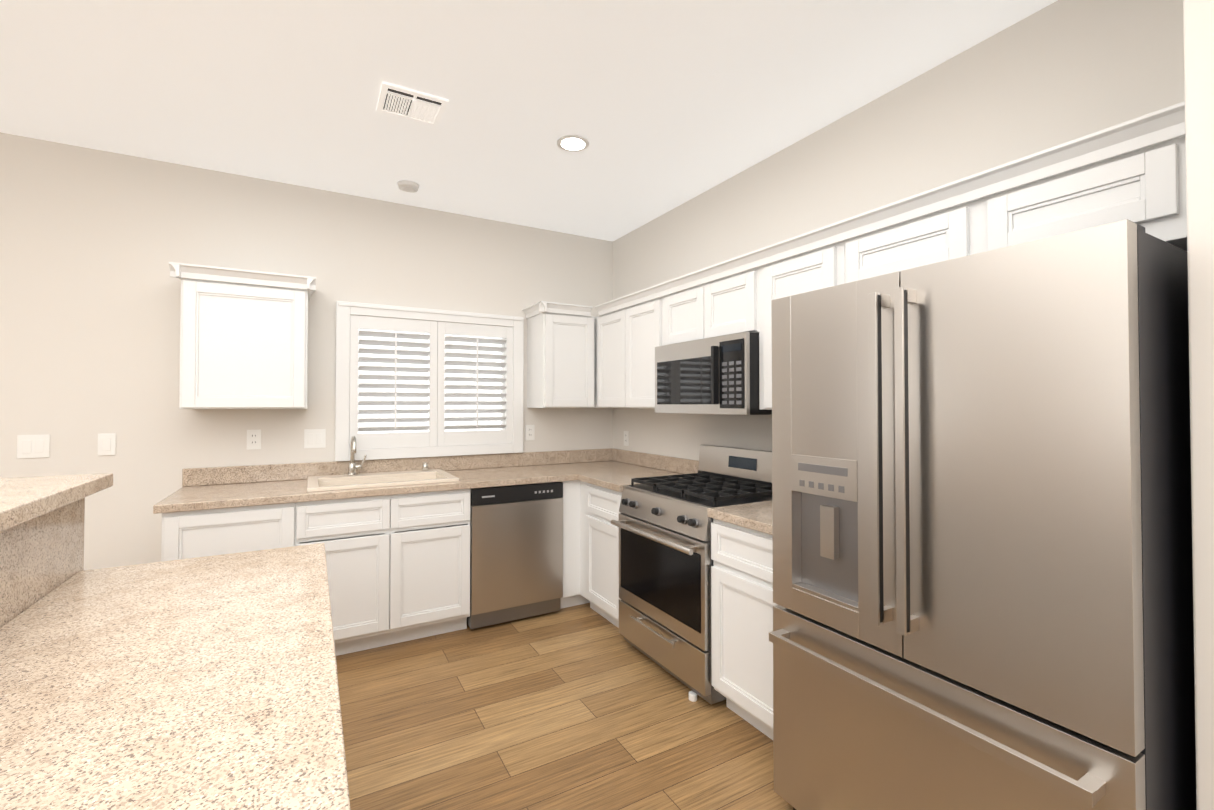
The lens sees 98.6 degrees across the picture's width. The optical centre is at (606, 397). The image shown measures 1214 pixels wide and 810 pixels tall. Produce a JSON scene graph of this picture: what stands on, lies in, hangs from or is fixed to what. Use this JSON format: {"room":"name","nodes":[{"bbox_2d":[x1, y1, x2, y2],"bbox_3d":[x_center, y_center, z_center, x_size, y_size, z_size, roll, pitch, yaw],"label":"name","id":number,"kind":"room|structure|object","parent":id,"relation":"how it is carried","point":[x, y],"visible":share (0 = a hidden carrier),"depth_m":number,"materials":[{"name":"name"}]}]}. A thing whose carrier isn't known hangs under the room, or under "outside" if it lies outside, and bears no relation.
{"room":"kitchen","nodes":[
{"label":"kitchen","id":0,"kind":"room"},
{"bbox_2d":[0,132,612,569],"bbox_3d":[-2.952,0.043,2.753,7.110,2.750,0.150,0,-1,-30],"label":"wall","id":1,"kind":"structure","parent":0,"point":[94,244],"depth_m":2.94,"materials":[{"name":"white paint"}]},
{"bbox_2d":[17,435,49,458],"bbox_3d":[-2.932,0.252,2.668,0.118,0.118,0.008,0,-1,-30],"label":"double light switch","id":2,"kind":"object","parent":1,"relation":"attached to","point":[33,446],"visible":1,"depth_m":2.67,"materials":[{"name":"white plastic"}]},
{"bbox_2d":[97,433,115,455],"bbox_3d":[-2.689,0.254,2.806,0.072,0.118,0.008,0,-1,-30],"label":"light switch","id":3,"kind":"object","parent":1,"relation":"attached to","point":[106,443],"visible":1,"depth_m":2.80,"materials":[{"name":"white plastic"}]},
{"bbox_2d":[169,262,315,408],"bbox_3d":[-2.035,-0.308,2.971,0.655,0.750,0.378,0,-1,-30],"label":"upper cabinet","id":4,"kind":"object","parent":1,"relation":"attached to","point":[243,339],"visible":1,"depth_m":2.84,"materials":[{"name":"white paint"}]},
{"bbox_2d":[247,429,260,449],"bbox_3d":[-2.117,0.254,3.130,0.072,0.118,0.008,0,-1,-30],"label":"electrical outlet","id":5,"kind":"object","parent":1,"relation":"attached to","point":[253,439],"visible":1,"depth_m":3.13,"materials":[{"name":"white plastic"}]},
{"bbox_2d":[304,429,325,447],"bbox_3d":[-1.839,0.261,3.287,0.118,0.118,0.008,0,-1,-30],"label":"double light switch","id":6,"kind":"object","parent":1,"relation":"attached to","point":[314,438],"visible":1,"depth_m":3.29,"materials":[{"name":"white plastic"}]},
{"bbox_2d":[335,301,523,460],"bbox_3d":[-1.184,-0.098,3.638,1.257,1.021,0.051,0,-1,-30],"label":"window","id":7,"kind":"structure","parent":1,"relation":"in","point":[345,310],"depth_m":3.54,"materials":[{"name":"white wood"}]},
{"bbox_2d":[349,315,436,449],"bbox_3d":[-1.423,-0.095,3.503,0.546,0.869,0.069,0,-1,-30],"label":"blind","id":8,"kind":"object","parent":7,"relation":"attached to","point":[390,440],"visible":1,"depth_m":3.49,"materials":[{"name":"white wood"}]},
{"bbox_2d":[437,321,512,445],"bbox_3d":[-0.945,-0.091,3.773,0.546,0.869,0.069,0,-1,-30],"label":"blind","id":9,"kind":"object","parent":7,"relation":"attached to","point":[453,438],"visible":1,"depth_m":3.76,"materials":[{"name":"white wood"}]},
{"bbox_2d":[358,329,504,433],"bbox_3d":[-1.247,-0.077,3.749,1.105,0.918,0.050,0,-1,-30],"label":"glazing","id":10,"kind":"object","parent":1,"relation":"in","point":[502,391],"depth_m":3.81,"materials":[{"name":"white"}]},
{"bbox_2d":[525,425,534,439],"bbox_3d":[-0.589,0.272,3.995,0.072,0.118,0.008,0,-1,-30],"label":"electrical outlet","id":11,"kind":"object","parent":1,"relation":"attached to","point":[529,432],"visible":1,"depth_m":3.99,"materials":[{"name":"white plastic"}]},
{"bbox_2d":[522,301,594,407],"bbox_3d":[-0.355,-0.294,3.922,0.457,0.750,0.378,0,-1,-30],"label":"upper cabinet","id":12,"kind":"object","parent":1,"relation":"attached to","point":[560,355],"visible":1,"depth_m":3.81,"materials":[{"name":"white paint"}]},
{"bbox_2d":[161,480,589,655],"bbox_3d":[-1.015,0.991,3.386,2.798,0.873,0.628,0,-1,-30],"label":"base cabinet","id":13,"kind":"object","parent":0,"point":[398,567],"depth_m":2.90,"materials":[{"name":"white paint"}]},
{"bbox_2d":[153,448,634,513],"bbox_3d":[-1.022,0.482,3.379,2.823,0.141,0.646,0,-1,-30],"label":"countertop","id":14,"kind":"structure","parent":13,"relation":"on","point":[206,488],"depth_m":3.16,"materials":[{"name":"beige stone"}]},
{"bbox_2d":[347,436,366,475],"bbox_3d":[-1.554,0.366,3.252,0.112,0.252,0.204,0,-1,-30],"label":"faucet","id":15,"kind":"object","parent":14,"relation":"on","point":[352,467],"visible":1,"depth_m":3.28,"materials":[{"name":"silver metal"}]},
{"bbox_2d":[307,469,458,491],"bbox_3d":[-1.375,0.594,3.198,0.800,0.203,0.535,0,-1,-30],"label":"sink","id":16,"kind":"object","parent":14,"relation":"in","point":[345,481],"visible":0.42,"depth_m":3.22,"materials":[{"name":"beige ceramic"}]},
{"bbox_2d":[422,462,427,470],"bbox_3d":[-1.230,0.469,3.532,0.036,0.055,0.036,0,-1,-30],"label":"air gap","id":17,"kind":"object","parent":14,"relation":"on","point":[424,466],"visible":1,"depth_m":3.52,"materials":[{"name":"silver metal"}]},
{"bbox_2d":[577,452,698,491],"bbox_3d":[0.217,0.482,3.399,0.647,0.141,0.540,0,-1,-30],"label":"countertop","id":18,"kind":"structure","parent":13,"relation":"on","point":[613,472],"depth_m":3.64,"materials":[{"name":"beige stone"}]},
{"bbox_2d":[0,0,1056,240],"bbox_3d":[-1.097,-1.430,-0.502,7.110,0.100,7.680,0,-1,-30],"label":"ceiling","id":19,"kind":"structure","parent":0,"point":[662,106],"depth_m":2.24,"materials":[{"name":"white paint"}]},
{"bbox_2d":[397,180,418,192],"bbox_3d":[-1.236,-1.306,3.251,0.130,0.035,0.130,0,-1,-30],"label":"smoke detector","id":20,"kind":"object","parent":19,"relation":"attached to","point":[408,186],"visible":1,"depth_m":3.22,"materials":[{"name":"white plastic"}]},
{"bbox_2d":[376,81,448,126],"bbox_3d":[-0.891,-1.331,2.385,0.275,0.010,0.245,0,-1,-30],"label":"ceiling vent","id":21,"kind":"object","parent":19,"relation":"in","point":[409,104],"visible":1,"depth_m":2.37,"materials":[{"name":"white"}]},
{"bbox_2d":[557,135,588,151],"bbox_3d":[-0.178,-1.327,2.735,0.170,0.008,0.170,0,-1,-30],"label":"recessed light","id":22,"kind":"object","parent":19,"relation":"in","point":[573,143],"visible":1,"depth_m":2.73,"materials":[{"name":"white"}]},
{"bbox_2d":[336,603,792,809],"bbox_3d":[-1.097,1.420,-0.544,7.110,0.100,7.680,0,-1,-30],"label":"floor","id":23,"kind":"structure","parent":0,"point":[582,707],"depth_m":2.21,"materials":[{"name":"brown wood"}]},
{"bbox_2d":[467,482,562,628],"bbox_3d":[-0.704,0.996,3.554,0.601,0.868,0.626,0,-1,-30],"label":"dishwasher","id":24,"kind":"object","parent":23,"relation":"on","point":[516,552],"visible":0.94,"depth_m":3.27,"materials":[{"name":"silver metal"}]},
{"bbox_2d":[580,481,621,627],"bbox_3d":[0.217,0.992,3.413,0.628,0.873,0.577,0,-1,-30],"label":"base cabinet","id":25,"kind":"object","parent":23,"relation":"on","point":[599,554],"visible":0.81,"depth_m":3.26,"materials":[{"name":"white paint"}]},
{"bbox_2d":[611,445,771,704],"bbox_3d":[0.505,0.857,2.808,0.720,1.125,0.760,0,-1,-30],"label":"range","id":26,"kind":"object","parent":23,"relation":"on","point":[663,523],"visible":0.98,"depth_m":2.63,"materials":[{"name":"silver metal"}]},
{"bbox_2d":[711,518,777,739],"bbox_3d":[0.864,0.975,2.270,0.628,0.873,0.521,0,-1,-30],"label":"base cabinet","id":27,"kind":"object","parent":23,"relation":"on","point":[742,604],"visible":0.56,"depth_m":2.18,"materials":[{"name":"white paint"}]},
{"bbox_2d":[707,500,772,534],"bbox_3d":[0.857,0.466,2.274,0.643,0.141,0.521,0,-1,-30],"label":"countertop","id":28,"kind":"structure","parent":27,"relation":"on","point":[756,516],"depth_m":2.23,"materials":[{"name":"beige stone"}]},
{"bbox_2d":[769,219,1195,809],"bbox_3d":[1.111,0.527,1.581,0.868,1.748,0.906,0,-1,-30],"label":"refrigerator","id":29,"kind":"object","parent":23,"relation":"on","point":[981,541],"visible":0.98,"depth_m":1.22,"materials":[{"name":"grey metal"}]},
{"bbox_3d":[-0.770,0.953,0.811,0.593,0.873,1.765,0,-1,-30],"label":"cabinet","id":30,"kind":"object","parent":23,"relation":"on","visible":0},
{"bbox_2d":[0,498,350,809],"bbox_3d":[-0.786,0.386,0.836,0.625,0.258,1.850,0,-1,-30],"label":"countertop","id":31,"kind":"structure","parent":30,"relation":"on","point":[205,683],"depth_m":0.88,"materials":[{"name":"beige stone"}]},
{"bbox_2d":[613,0,1184,460],"bbox_3d":[0.959,0.046,2.910,0.150,2.750,3.430,0,-1,-30],"label":"wall","id":32,"kind":"structure","parent":0,"point":[1057,72],"depth_m":2.16,"materials":[{"name":"white paint"}]},
{"bbox_2d":[595,305,618,407],"bbox_3d":[0.187,-0.266,3.779,0.338,0.690,0.457,0,-1,-30],"label":"upper cabinet","id":33,"kind":"object","parent":32,"relation":"attached to","point":[607,322],"depth_m":3.78,"materials":[{"name":"white paint"}]},
{"bbox_2d":[624,431,628,445],"bbox_3d":[0.152,0.329,4.167,0.008,0.118,0.072,0,-1,-30],"label":"outlet","id":34,"kind":"object","parent":32,"relation":"attached to","point":[626,438],"visible":1,"depth_m":4.16,"materials":[{"name":"white plastic"}]},
{"bbox_2d":[619,293,662,407],"bbox_3d":[0.363,-0.271,3.466,0.338,0.690,0.493,0,-1,-30],"label":"upper cabinet","id":35,"kind":"object","parent":32,"relation":"attached to","point":[641,321],"depth_m":3.41,"materials":[{"name":"white paint"}]},
{"bbox_2d":[663,285,694,345],"bbox_3d":[0.594,-0.464,3.063,0.338,0.316,0.439,0,-1,-30],"label":"upper cabinet","id":36,"kind":"object","parent":32,"relation":"attached to","point":[678,307],"depth_m":3.04,"materials":[{"name":"white paint"}]},
{"bbox_2d":[691,261,754,339],"bbox_3d":[0.753,-0.468,2.782,0.338,0.316,0.439,0,-1,-30],"label":"upper cabinet","id":37,"kind":"object","parent":32,"relation":"attached to","point":[724,302],"depth_m":2.70,"materials":[{"name":"white paint"}]},
{"bbox_2d":[655,332,771,414],"bbox_3d":[0.631,-0.107,2.893,0.432,0.395,0.758,0,-1,-30],"label":"microwave","id":38,"kind":"object","parent":37,"relation":"attached to","point":[717,375],"visible":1,"depth_m":2.69,"materials":[{"name":"silver metal"}]},
{"bbox_2d":[755,233,842,409],"bbox_3d":[0.976,-0.287,2.384,0.338,0.690,0.466,0,-1,-30],"label":"upper cabinet","id":39,"kind":"object","parent":32,"relation":"attached to","point":[817,266],"depth_m":2.36,"materials":[{"name":"white paint"}]},
{"bbox_2d":[843,193,970,283],"bbox_3d":[1.212,-0.511,1.971,0.338,0.255,0.490,0,-1,-30],"label":"upper cabinet","id":40,"kind":"object","parent":32,"relation":"attached to","point":[941,232],"depth_m":1.87,"materials":[{"name":"white paint"}]},
{"bbox_2d":[967,125,1186,254],"bbox_3d":[1.461,-0.517,1.532,0.338,0.255,0.519,0,-1,-30],"label":"upper cabinet","id":41,"kind":"object","parent":32,"relation":"attached to","point":[1133,170],"depth_m":1.42,"materials":[{"name":"white paint"}]},
{"bbox_2d":[1183,0,1213,809],"bbox_3d":[2.544,-0.005,-0.519,0.770,2.750,4.100,0,-1,-30],"label":"wall","id":42,"kind":"structure","parent":0,"point":[1198,19],"depth_m":1.06,"materials":[{"name":"white paint"}]},
{"label":"outside","id":43,"kind":"structure","parent":0,"visible":0},
{"bbox_2d":[358,329,500,433],"bbox_3d":[-1.419,-0.112,4.054,2.307,1.900,0.001,0,-1,-30],"label":"window","id":44,"kind":"structure","parent":43,"point":[425,390],"depth_m":4.04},
{"bbox_3d":[-1.122,0.821,0.639,0.143,1.133,1.850,0,-1,-30],"label":"wall","id":45,"kind":"structure","parent":0,"visible":0},
{"bbox_2d":[0,473,112,531],"bbox_3d":[-1.240,0.232,0.605,0.535,0.040,1.890,0,-1,-30],"label":"bar","id":46,"kind":"object","parent":45,"relation":"on","point":[23,499],"visible":1,"depth_m":1.25,"materials":[{"name":"beige stone"}]}
]}

